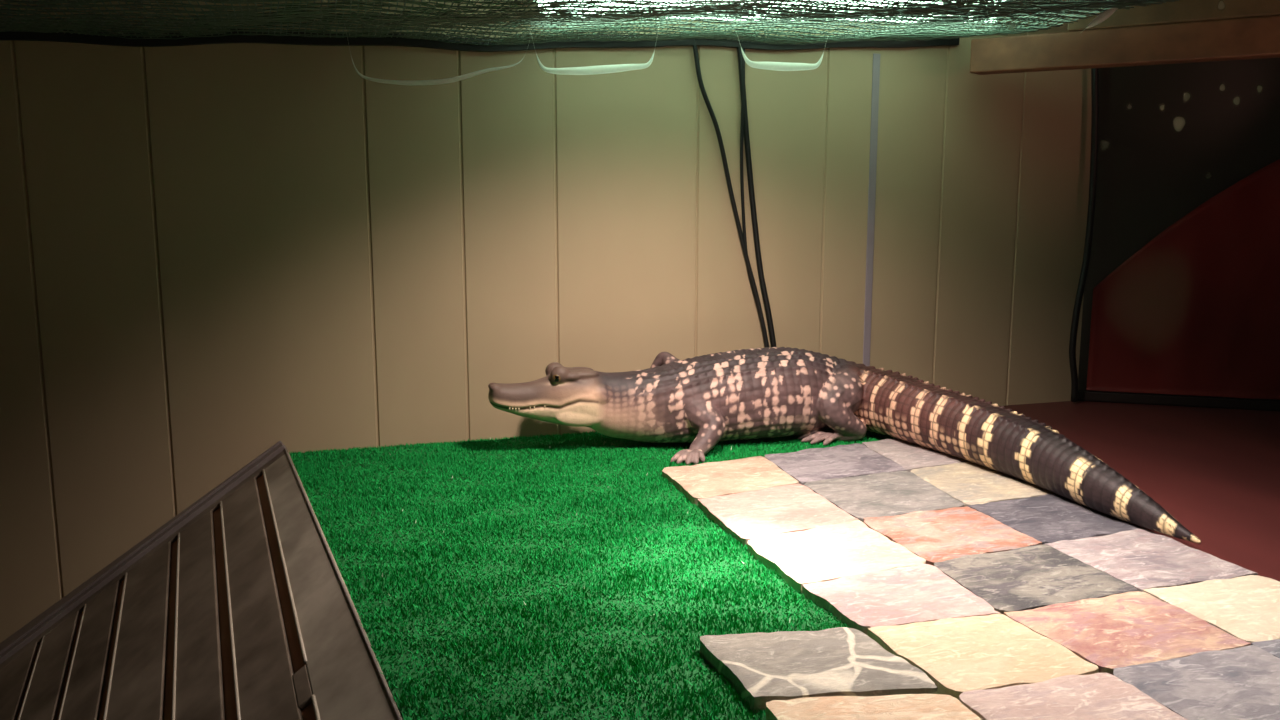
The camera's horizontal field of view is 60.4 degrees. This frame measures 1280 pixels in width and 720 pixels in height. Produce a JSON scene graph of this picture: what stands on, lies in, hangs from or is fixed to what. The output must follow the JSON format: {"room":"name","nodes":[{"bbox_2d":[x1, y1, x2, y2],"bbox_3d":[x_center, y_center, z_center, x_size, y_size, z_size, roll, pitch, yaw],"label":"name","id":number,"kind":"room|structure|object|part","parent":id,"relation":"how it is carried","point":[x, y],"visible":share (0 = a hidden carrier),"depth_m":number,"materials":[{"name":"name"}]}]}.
{"room":"animal exhibit","nodes":[
{"label":"animal exhibit","id":0,"kind":"room"},
{"bbox_2d":[0,0,1091,642],"bbox_3d":[-0.116,-0.129,1.750,1.944,1.046,0.024,-3,10,-17],"label":"wall","id":1,"kind":"structure","parent":0,"point":[213,256],"depth_m":1.67,"materials":[{"name":"paint"}]},
{"bbox_2d":[0,0,1178,51],"bbox_3d":[-0.093,-0.406,1.176,1.667,0.065,0.985,-3,10,-17],"label":"ceiling","id":2,"kind":"structure","parent":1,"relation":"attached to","point":[159,31],"depth_m":1.47,"materials":[{"name":"metal"}]},
{"bbox_2d":[348,30,532,84],"bbox_3d":[-0.268,-0.414,1.490,0.255,0.083,0.007,-3,10,-17],"label":"strand","id":3,"kind":"object","parent":2,"relation":"hanging from","point":[465,76],"visible":0.96,"depth_m":1.49,"materials":[{"name":"white plastic"}]},
{"bbox_3d":[-0.247,-0.481,1.631,1.642,0.065,0.012,-3,10,-17],"label":"frame","id":4,"kind":"part","parent":2,"relation":"part of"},
{"bbox_2d":[529,25,659,74],"bbox_3d":[-0.063,-0.439,1.550,0.191,0.074,0.012,-3,10,-17],"label":"strand","id":5,"kind":"object","parent":2,"relation":"hanging from","point":[600,69],"visible":0.96,"depth_m":1.55,"materials":[{"name":"white plastic"}]},
{"bbox_2d":[533,0,710,14],"bbox_3d":[-0.030,-0.496,1.395,0.218,0.093,0.155,-3,10,-17],"label":"lamp","id":6,"kind":"object","parent":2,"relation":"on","point":[603,4],"depth_m":1.50,"materials":[{"name":"white"}]},
{"bbox_2d":[667,14,763,20],"bbox_3d":[0.105,-0.512,1.492,0.130,0.093,0.039,-3,10,-17],"label":"lamp","id":7,"kind":"object","parent":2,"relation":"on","point":[692,14],"depth_m":1.56,"materials":[{"name":"white"}]},
{"bbox_2d":[734,27,826,70],"bbox_3d":[0.211,-0.459,1.631,0.153,0.060,0.013,-3,10,-17],"label":"strand","id":8,"kind":"object","parent":2,"relation":"hanging from","point":[777,66],"visible":0.99,"depth_m":1.63,"materials":[{"name":"white plastic"}]},
{"bbox_2d":[776,0,931,10],"bbox_3d":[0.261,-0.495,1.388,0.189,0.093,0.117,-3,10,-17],"label":"lamp","id":9,"kind":"object","parent":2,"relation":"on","point":[797,0],"depth_m":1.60,"materials":[{"name":"white"}]},
{"bbox_2d":[860,16,919,21],"bbox_3d":[0.343,-0.514,1.504,0.095,0.093,0.050,-3,10,-17],"label":"lamp","id":10,"kind":"object","parent":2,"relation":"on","point":[861,16],"depth_m":1.64,"materials":[{"name":"white"}]},
{"bbox_2d":[1083,8,1117,30],"bbox_3d":[0.639,-0.473,1.519,0.070,0.044,0.011,-3,10,-17],"label":"strand","id":11,"kind":"object","parent":2,"relation":"hanging from","point":[1103,16],"visible":0.82,"depth_m":1.51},
{"bbox_2d":[970,15,1279,74],"bbox_3d":[0.912,-0.452,1.532,0.915,0.054,0.046,7,12,37],"label":"wooden beam","id":12,"kind":"structure","parent":2,"relation":"attached to","point":[1248,37],"depth_m":1.64,"materials":[{"name":"brown wood"}]},
{"bbox_2d":[1068,0,1279,30],"bbox_3d":[0.973,-0.503,1.476,0.762,0.065,0.046,7,12,37],"label":"wooden plank","id":13,"kind":"object","parent":12,"relation":"on","point":[1180,11],"visible":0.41,"depth_m":1.59,"materials":[{"name":"brown wood"}]},
{"bbox_2d":[692,39,768,346],"bbox_3d":[0.151,-0.204,1.797,0.148,0.625,0.016,-2,10,-14],"label":"power cable","id":14,"kind":"object","parent":1,"relation":"attached to","point":[695,49],"visible":0.75,"depth_m":1.78,"materials":[{"name":"black rubber"}]},
{"bbox_2d":[740,48,769,347],"bbox_3d":[0.193,-0.207,1.811,0.063,0.625,0.009,-2,10,-14],"label":"power cable","id":15,"kind":"object","parent":1,"relation":"attached to","point":[742,116],"visible":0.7,"depth_m":1.79,"materials":[{"name":"black rubber"}]},
{"bbox_2d":[737,40,776,347],"bbox_3d":[0.194,-0.207,1.808,0.086,0.626,0.017,-1,9,-8],"label":"power cable","id":16,"kind":"object","parent":1,"relation":"attached to","point":[739,52],"visible":0.74,"depth_m":1.80,"materials":[{"name":"black rubber"}]},
{"bbox_2d":[863,53,879,365],"bbox_3d":[0.394,-0.208,1.881,0.014,0.613,0.002,-3,10,-17],"label":"trim","id":17,"kind":"structure","parent":1,"relation":"attached to","point":[876,57],"depth_m":1.87,"materials":[{"name":"grey metal"}]},
{"bbox_2d":[1069,68,1098,401],"bbox_3d":[0.795,-0.228,1.973,0.039,0.619,0.020,-6,11,-32],"label":"cord","id":18,"kind":"object","parent":1,"relation":"attached to","point":[1094,71],"visible":0.94,"depth_m":1.97,"materials":[{"name":"black rubber"}]},
{"bbox_2d":[1004,401,1279,581],"bbox_3d":[0.922,0.222,1.272,2.541,0.033,1.593,-3,10,-17],"label":"floor","id":19,"kind":"structure","parent":0,"point":[1216,471],"depth_m":1.62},
{"bbox_2d":[289,428,937,719],"bbox_3d":[0.165,0.226,1.119,1.019,0.009,1.447,-3,10,-17],"label":"mat","id":20,"kind":"object","parent":19,"relation":"on","point":[542,577],"visible":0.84,"depth_m":1.14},
{"bbox_2d":[488,347,1200,543],"bbox_3d":[0.295,0.076,1.610,0.952,0.145,0.462,5,10,27],"label":"alligator","id":21,"kind":"object","parent":20,"relation":"on","point":[703,401],"visible":1,"depth_m":1.65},
{"bbox_2d":[662,438,1279,719],"bbox_3d":[0.296,0.206,1.208,0.617,0.015,0.930,-3,10,-17],"label":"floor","id":22,"kind":"structure","parent":20,"relation":"on","point":[762,667],"depth_m":1.05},
{"bbox_2d":[1078,57,1279,410],"bbox_3d":[1.479,-0.143,1.837,1.372,1.046,0.023,3,10,16],"label":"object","id":23,"kind":"structure","parent":0,"point":[1151,173],"depth_m":1.95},
{"bbox_2d":[1078,391,1279,410],"bbox_3d":[1.474,0.098,1.862,1.372,0.017,0.008,3,10,16],"label":"baseboard","id":24,"kind":"structure","parent":23,"relation":"attached to","point":[1082,395],"depth_m":2.00,"materials":[{"name":"paint"}]},
{"bbox_2d":[1086,159,1279,399],"bbox_3d":[1.093,-0.205,1.924,0.549,0.555,0.011,3,10,16],"label":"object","id":25,"kind":"object","parent":23,"relation":"attached to","point":[1195,310],"visible":1,"depth_m":1.97,"materials":[{"name":"red"}]},
{"bbox_2d":[1174,118,1183,129],"bbox_3d":[0.897,0.094,0.397,3.080,1.046,0.006,-3,10,-17],"label":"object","id":26,"kind":"structure","parent":0,"point":[1179,122],"depth_m":0.12,"materials":[{"name":"clear glass"}]},
{"bbox_3d":[-0.386,0.546,0.921,0.884,0.015,1.593,-3,10,-17],"label":"floor","id":27,"kind":"structure","parent":0,"visible":0},
{"bbox_2d":[0,441,402,719],"bbox_3d":[-0.525,0.354,1.156,0.405,0.303,1.052,-4,10,-23],"label":"ramp","id":28,"kind":"object","parent":27,"relation":"on","point":[239,606],"visible":1,"depth_m":1.26,"materials":[{"name":"brown wood"}]},
{"bbox_3d":[-0.715,0.274,1.586,0.407,0.285,0.057,-3,10,-17],"label":"rail","id":29,"kind":"part","parent":28,"relation":"part of","materials":[{"name":"brown wood"}]}
]}

